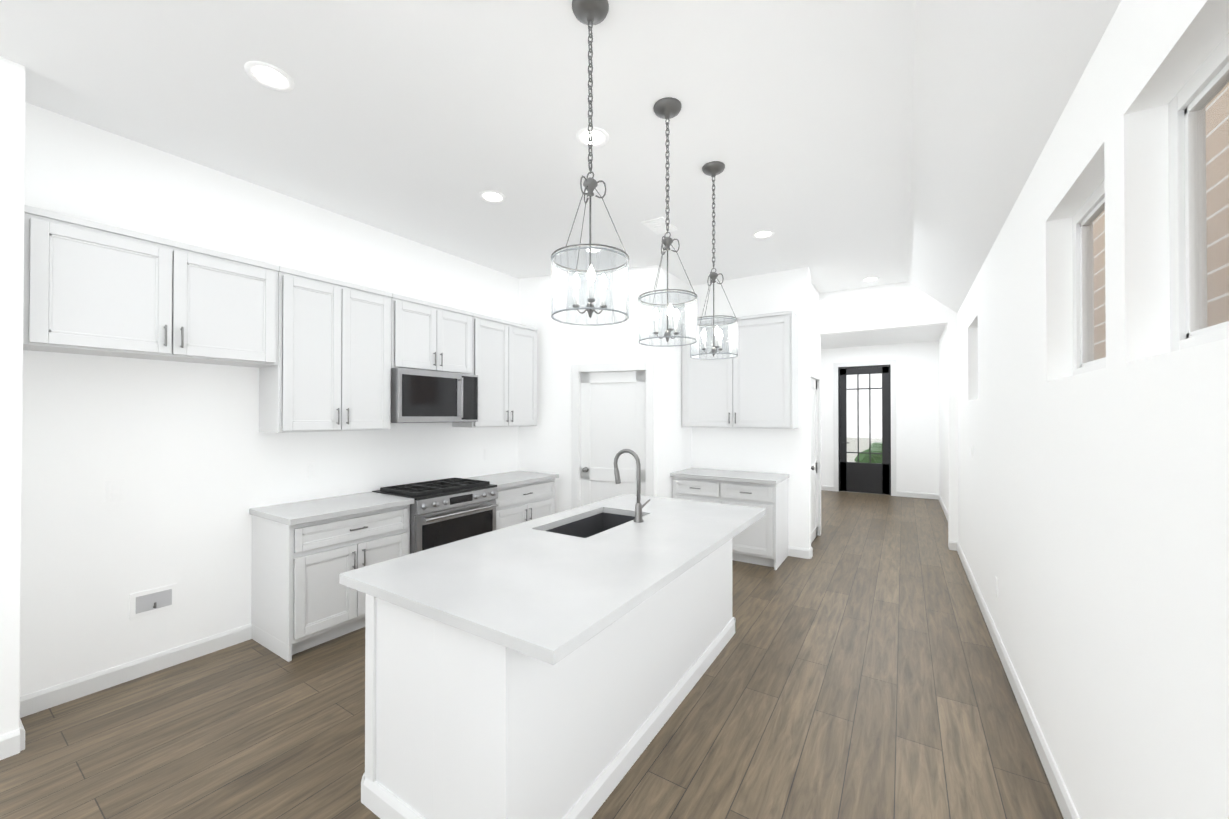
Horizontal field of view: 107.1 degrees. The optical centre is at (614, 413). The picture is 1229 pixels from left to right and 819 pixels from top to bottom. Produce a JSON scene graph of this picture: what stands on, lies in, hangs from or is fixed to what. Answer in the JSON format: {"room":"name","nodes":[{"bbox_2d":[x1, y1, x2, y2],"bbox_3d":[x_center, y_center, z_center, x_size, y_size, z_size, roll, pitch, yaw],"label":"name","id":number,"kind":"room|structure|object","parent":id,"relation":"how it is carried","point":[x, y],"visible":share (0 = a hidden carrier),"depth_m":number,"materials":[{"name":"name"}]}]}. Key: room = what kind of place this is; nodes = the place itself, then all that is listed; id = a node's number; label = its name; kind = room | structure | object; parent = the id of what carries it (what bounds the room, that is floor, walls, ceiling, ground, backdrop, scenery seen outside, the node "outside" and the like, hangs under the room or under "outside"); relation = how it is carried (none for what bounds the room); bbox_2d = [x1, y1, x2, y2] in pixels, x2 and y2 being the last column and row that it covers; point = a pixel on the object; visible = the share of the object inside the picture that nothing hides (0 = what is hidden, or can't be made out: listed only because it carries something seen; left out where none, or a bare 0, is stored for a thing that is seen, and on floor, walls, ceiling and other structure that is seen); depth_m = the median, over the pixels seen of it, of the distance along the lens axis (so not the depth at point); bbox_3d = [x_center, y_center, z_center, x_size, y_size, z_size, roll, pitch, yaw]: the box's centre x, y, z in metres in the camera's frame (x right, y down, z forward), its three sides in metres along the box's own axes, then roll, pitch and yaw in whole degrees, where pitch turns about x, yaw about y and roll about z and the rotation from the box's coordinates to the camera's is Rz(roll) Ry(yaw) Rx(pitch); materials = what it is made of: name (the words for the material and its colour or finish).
{"room":"kitchen","nodes":[
{"label":"kitchen","id":0,"kind":"room"},
{"bbox_2d":[0,57,25,735],"bbox_3d":[-3.004,-0.029,2.175,0.400,3.230,0.170,0,0,32],"label":"wall","id":1,"kind":"structure","parent":0,"point":[12,130],"depth_m":2.11,"materials":[{"name":"white paint"}]},
{"bbox_2d":[4,697,27,755],"bbox_3d":[-2.934,1.534,2.230,0.386,0.105,0.016,0,0,32],"label":"baseboard","id":2,"kind":"structure","parent":1,"relation":"attached to","point":[16,739],"depth_m":2.12,"materials":[{"name":"white paint"}]},
{"bbox_2d":[20,102,518,696],"bbox_3d":[-2.871,-0.024,2.867,0.120,3.230,9.320,0,0,32],"label":"wall","id":3,"kind":"structure","parent":0,"point":[196,458],"depth_m":2.87,"materials":[{"name":"white paint"}]},
{"bbox_2d":[21,624,251,714],"bbox_3d":[-2.844,1.538,2.773,0.016,0.105,1.030,0,0,32],"label":"baseboard","id":4,"kind":"structure","parent":3,"relation":"attached to","point":[32,703],"depth_m":2.70,"materials":[{"name":"white paint"}]},
{"bbox_2d":[23,205,278,367],"bbox_3d":[-2.685,-0.667,2.711,0.362,0.675,1.066,0,0,32],"label":"upper cabinet","id":5,"kind":"object","parent":3,"relation":"attached to","point":[95,288],"visible":0.96,"depth_m":2.53,"materials":[{"name":"white paint"}]},
{"bbox_2d":[129,583,176,618],"bbox_3d":[-2.824,1.156,2.787,0.036,0.150,0.210,0,0,32],"label":"outlet box","id":6,"kind":"object","parent":3,"relation":"attached to","point":[150,601],"visible":1,"depth_m":2.78,"materials":[{"name":"white plastic"}]},
{"bbox_2d":[259,266,391,432],"bbox_3d":[-2.180,-0.432,3.502,0.362,1.135,0.810,0,0,32],"label":"upper cabinet","id":7,"kind":"object","parent":3,"relation":"attached to","point":[331,371],"visible":0.96,"depth_m":3.35,"materials":[{"name":"white paint"}]},
{"bbox_2d":[391,293,472,374],"bbox_3d":[-1.737,-0.685,4.200,0.362,0.620,0.836,0,0,32],"label":"upper cabinet","id":8,"kind":"object","parent":3,"relation":"attached to","point":[428,336],"visible":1,"depth_m":4.07,"materials":[{"name":"white paint"}]},
{"bbox_2d":[391,368,477,422],"bbox_3d":[-1.701,-0.144,4.173,0.448,0.456,0.832,0,0,32],"label":"microwave","id":9,"kind":"object","parent":8,"relation":"attached to","point":[422,396],"visible":0.94,"depth_m":4.00,"materials":[{"name":"silver metal"}]},
{"bbox_2d":[452,313,537,427],"bbox_3d":[-1.259,-0.422,4.949,0.362,1.135,0.940,0,0,32],"label":"upper cabinet","id":10,"kind":"object","parent":3,"relation":"attached to","point":[504,360],"visible":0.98,"depth_m":4.82,"materials":[{"name":"white paint"}]},
{"bbox_2d":[0,0,915,293],"bbox_3d":[-0.875,-1.712,2.336,4.070,0.140,10.550,0,0,32],"label":"ceiling","id":11,"kind":"structure","parent":0,"point":[424,122],"depth_m":2.48,"materials":[{"name":"white paint"}]},
{"bbox_2d":[244,61,293,91],"bbox_3d":[-1.681,-1.640,2.215,0.196,0.007,0.196,0,0,32],"label":"recessed light","id":12,"kind":"object","parent":11,"relation":"in","point":[269,76],"visible":1,"depth_m":2.21,"materials":[{"name":"white plastic"}]},
{"bbox_2d":[479,190,505,202],"bbox_3d":[-0.922,-1.631,3.426,0.196,0.007,0.196,0,0,32],"label":"recessed light","id":13,"kind":"object","parent":11,"relation":"in","point":[490,196],"visible":1,"depth_m":3.42,"materials":[{"name":"white plastic"}]},
{"bbox_2d":[551,0,628,325],"bbox_3d":[-0.098,-1.013,1.830,0.316,1.265,0.316,0,0,32],"label":"pendant light","id":14,"kind":"object","parent":11,"relation":"hanging from","point":[590,12],"visible":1,"depth_m":1.83,"materials":[{"name":"clear glass"}]},
{"bbox_2d":[576,127,608,147],"bbox_3d":[-0.130,-1.636,2.697,0.196,0.007,0.196,0,0,32],"label":"recessed light","id":15,"kind":"object","parent":11,"relation":"in","point":[600,137],"visible":0.92,"depth_m":2.69,"materials":[{"name":"white plastic"}]},
{"bbox_2d":[583,246,601,253],"bbox_3d":[-0.215,-1.624,4.518,0.196,0.007,0.196,0,0,32],"label":"recessed light","id":16,"kind":"object","parent":11,"relation":"in","point":[594,251],"depth_m":4.54,"materials":[{"name":"white plastic"}]},
{"bbox_2d":[641,216,677,234],"bbox_3d":[0.394,-1.623,3.940,0.200,0.016,0.300,0,0,32],"label":"ceiling vent","id":17,"kind":"object","parent":11,"relation":"in","point":[657,226],"visible":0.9,"depth_m":3.92,"materials":[{"name":"white plastic"}]},
{"bbox_2d":[638,97,697,346],"bbox_3d":[0.284,-1.009,2.429,0.316,1.265,0.316,0,0,32],"label":"pendant light","id":18,"kind":"object","parent":11,"relation":"hanging from","point":[667,108],"visible":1,"depth_m":2.43,"materials":[{"name":"clear glass"}]},
{"bbox_2d":[690,161,737,359],"bbox_3d":[0.660,-1.005,3.020,0.316,1.265,0.316,0,0,32],"label":"pendant light","id":19,"kind":"object","parent":11,"relation":"hanging from","point":[712,169],"visible":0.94,"depth_m":3.02,"materials":[{"name":"clear glass"}]},
{"bbox_2d":[752,230,774,238],"bbox_3d":[1.355,-1.627,4.134,0.196,0.007,0.196,0,0,32],"label":"recessed light","id":20,"kind":"object","parent":11,"relation":"in","point":[762,234],"visible":1,"depth_m":4.14,"materials":[{"name":"white plastic"}]},
{"bbox_2d":[861,277,879,281],"bbox_3d":[3.096,-1.617,5.492,0.196,0.007,0.196,0,0,32],"label":"recessed light","id":21,"kind":"object","parent":11,"relation":"in","point":[869,279],"visible":1,"depth_m":5.50,"materials":[{"name":"white plastic"}]},
{"bbox_2d":[0,490,1063,818],"bbox_3d":[-0.027,1.640,4.138,7.200,0.080,15.300,0,0,32],"label":"floor","id":22,"kind":"structure","parent":0,"point":[854,670],"depth_m":2.32,"materials":[{"name":"brown wood"}]},
{"bbox_2d":[249,492,413,661],"bbox_3d":[-2.081,1.135,3.395,0.633,0.920,0.863,0,0,32],"label":"base cabinet","id":23,"kind":"object","parent":22,"relation":"on","point":[305,554],"visible":0.92,"depth_m":3.11,"materials":[{"name":"white paint"}]},
{"bbox_2d":[372,477,497,553],"bbox_3d":[-1.579,1.121,4.087,0.702,0.957,0.836,0,0,32],"label":"range","id":24,"kind":"object","parent":22,"relation":"on","point":[446,511],"visible":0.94,"depth_m":3.88,"materials":[{"name":"silver metal"}]},
{"bbox_2d":[464,471,558,529],"bbox_3d":[-1.143,1.145,4.869,0.633,0.920,0.943,0,0,32],"label":"base cabinet","id":25,"kind":"object","parent":22,"relation":"on","point":[524,496],"visible":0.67,"depth_m":4.72,"materials":[{"name":"white paint"}]},
{"bbox_2d":[361,509,735,818],"bbox_3d":[-0.077,1.149,2.576,0.838,0.880,2.251,0,0,32],"label":"kitchen island","id":26,"kind":"object","parent":22,"relation":"on","point":[555,666],"depth_m":1.73,"materials":[{"name":"white paint"}]},
{"bbox_2d":[339,493,765,668],"bbox_3d":[-0.034,0.689,2.543,1.150,0.040,2.310,0,0,32],"label":"island countertop","id":27,"kind":"structure","parent":26,"relation":"on","point":[531,591],"depth_m":1.89,"materials":[{"name":"white stone"}]},
{"bbox_2d":[670,468,788,569],"bbox_3d":[1.306,1.147,5.168,1.182,0.920,0.633,0,0,32],"label":"base cabinet","id":28,"kind":"object","parent":22,"relation":"on","point":[763,540],"visible":0.69,"depth_m":4.83,"materials":[{"name":"white paint"}]},
{"bbox_2d":[519,265,656,512],"bbox_3d":[-0.348,-0.007,5.275,1.741,3.230,0.120,0,0,17],"label":"wall","id":29,"kind":"structure","parent":0,"point":[545,442],"depth_m":5.28,"materials":[{"name":"white paint"}]},
{"bbox_2d":[571,362,653,508],"bbox_3d":[-0.033,0.521,5.099,0.965,2.170,0.020,0,0,17],"label":"door frame","id":30,"kind":"structure","parent":29,"relation":"attached to","point":[648,367],"depth_m":5.09,"materials":[{"name":"white paint"}]},
{"bbox_2d":[581,371,645,505],"bbox_3d":[-0.031,0.565,5.129,0.758,2.068,0.295,0,0,32],"label":"pantry door","id":31,"kind":"structure","parent":29,"relation":"in","point":[613,418],"depth_m":5.15,"materials":[{"name":"white paint"}]},
{"bbox_2d":[657,265,690,497],"bbox_3d":[0.703,-0.006,5.445,0.120,3.230,1.070,0,0,32],"label":"wall","id":32,"kind":"structure","parent":0,"point":[673,445],"depth_m":5.24,"materials":[{"name":"white paint"}]},
{"bbox_2d":[691,267,810,548],"bbox_3d":[1.544,-0.006,5.473,1.510,3.230,0.120,0,0,32],"label":"wall","id":33,"kind":"structure","parent":0,"point":[778,450],"depth_m":5.22,"materials":[{"name":"white paint"}]},
{"bbox_2d":[681,310,797,428],"bbox_3d":[1.428,-0.460,5.282,1.277,1.256,0.328,0,0,32],"label":"upper cabinet","id":34,"kind":"object","parent":33,"relation":"attached to","point":[753,383],"visible":0.92,"depth_m":5.05,"materials":[{"name":"white paint"}]},
{"bbox_2d":[810,281,819,534],"bbox_3d":[2.410,-0.005,5.668,0.120,3.230,1.140,0,0,32],"label":"wall","id":35,"kind":"structure","parent":0,"point":[814,330],"depth_m":5.84,"materials":[{"name":"white paint"}]},
{"bbox_2d":[811,378,817,542],"bbox_3d":[2.485,0.583,5.652,0.109,2.038,0.772,0,0,32],"label":"closet door","id":36,"kind":"structure","parent":35,"relation":"in","point":[814,515],"depth_m":5.79,"materials":[{"name":"white paint"}]},
{"bbox_2d":[811,369,820,535],"bbox_3d":[2.487,0.540,5.652,0.020,2.140,0.960,0,0,32],"label":"door frame","id":37,"kind":"structure","parent":35,"relation":"attached to","point":[816,375],"depth_m":5.98,"materials":[{"name":"white paint"}]},
{"bbox_2d":[821,341,936,493],"bbox_3d":[5.192,0.135,9.255,2.280,3.000,0.120,0,0,32],"label":"wall","id":38,"kind":"structure","parent":0,"point":[922,415],"depth_m":8.85,"materials":[{"name":"white paint"}]},
{"bbox_2d":[821,485,833,490],"bbox_3d":[4.409,1.585,9.663,0.470,0.105,0.016,0,0,32],"label":"baseboard","id":39,"kind":"structure","parent":38,"relation":"attached to","point":[823,487],"depth_m":9.59,"materials":[{"name":"white paint"}]},
{"bbox_2d":[838,365,890,495],"bbox_3d":[5.107,0.336,9.288,0.936,2.598,0.148,0,0,32],"label":"front door","id":40,"kind":"structure","parent":38,"relation":"in","point":[869,477],"depth_m":9.26,"materials":[{"name":"black paint"}]},
{"bbox_2d":[833,360,895,495],"bbox_3d":[5.077,0.290,9.242,1.120,2.690,0.020,0,0,32],"label":"door frame","id":41,"kind":"structure","parent":38,"relation":"attached to","point":[893,411],"depth_m":9.14,"materials":[{"name":"white paint"}]},
{"bbox_2d":[907,430,911,435],"bbox_3d":[5.739,0.382,8.828,0.075,0.118,0.010,0,0,32],"label":"light switch","id":42,"kind":"object","parent":38,"relation":"attached to","point":[909,432],"visible":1,"depth_m":8.82,"materials":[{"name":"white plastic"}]},
{"bbox_2d":[896,491,935,498],"bbox_3d":[5.830,1.579,8.758,0.660,0.105,0.016,0,0,32],"label":"baseboard","id":43,"kind":"structure","parent":38,"relation":"attached to","point":[898,493],"depth_m":8.75,"materials":[{"name":"white paint"}]},
{"bbox_2d":[821,324,945,348],"bbox_3d":[4.188,-1.436,7.670,2.540,0.120,3.890,0,0,32],"label":"ceiling","id":44,"kind":"structure","parent":0,"point":[898,336],"depth_m":8.23,"materials":[{"name":"white paint"}]},
{"bbox_2d":[819,282,958,546],"bbox_3d":[3.111,-0.003,5.969,2.540,3.230,0.120,0,0,32],"label":"wall","id":45,"kind":"structure","parent":0,"point":[893,306],"depth_m":5.61,"materials":[{"name":"white paint"}]},
{"bbox_2d":[908,0,1120,312],"bbox_3d":[1.111,-1.496,1.070,0.640,0.590,10.550,0,0,32],"label":"ceiling","id":46,"kind":"structure","parent":0,"point":[995,83],"depth_m":2.10,"materials":[{"name":"white paint"}]},
{"bbox_2d":[937,0,1228,818],"bbox_3d":[2.363,0.089,2.568,0.150,3.000,14.440,0,0,32],"label":"wall","id":47,"kind":"structure","parent":0,"point":[1093,516],"depth_m":1.39,"materials":[{"name":"white paint"}]},
{"bbox_2d":[936,494,947,520],"bbox_3d":[5.119,1.567,6.986,0.016,0.105,3.770,0,0,32],"label":"baseboard","id":48,"kind":"structure","parent":47,"relation":"attached to","point":[938,497],"depth_m":7.68,"materials":[{"name":"white paint"}]},
{"bbox_2d":[952,541,1079,818],"bbox_3d":[1.242,1.526,0.966,0.030,0.105,10.310,0,0,32],"label":"baseboard","id":49,"kind":"structure","parent":47,"relation":"attached to","point":[1068,810],"depth_m":2.30,"materials":[{"name":"white paint"}]},
{"bbox_2d":[1072,179,1105,374],"bbox_3d":[1.828,-0.499,1.668,0.050,0.715,0.700,0,0,32],"label":"window","id":50,"kind":"structure","parent":47,"relation":"in","point":[1089,212],"depth_m":1.91,"materials":[{"name":"white plastic"}]},
{"bbox_2d":[1168,33,1228,351],"bbox_3d":[1.372,-0.504,0.951,0.050,0.715,0.700,0,0,32],"label":"window","id":51,"kind":"structure","parent":47,"relation":"in","point":[1203,86],"depth_m":1.19,"materials":[{"name":"white plastic"}]},
{"label":"outside","id":52,"kind":"structure","parent":0,"visible":0},
{"bbox_2d":[847,437,881,461],"bbox_3d":[2.776,1.714,4.072,60.000,0.050,70.000,0,0,32],"label":"ground","id":53,"kind":"structure","parent":52,"point":[853,446],"depth_m":25.81,"materials":[{"name":"grey"}]},
{"bbox_2d":[854,442,881,463],"bbox_3d":[7.747,1.211,12.896,1.634,0.894,1.141,0,0,32],"label":"shrub","id":54,"kind":"object","parent":53,"relation":"on","point":[877,446],"depth_m":12.75,"materials":[{"name":"green plant"}]},
{"bbox_2d":[1093,82,1228,359],"bbox_3d":[4.053,-0.964,2.092,0.300,5.300,20.000,0,0,32],"label":"brick house","id":55,"kind":"structure","parent":53,"relation":"on","point":[1218,219],"depth_m":3.71,"materials":[{"name":"brown brick"}]}
]}

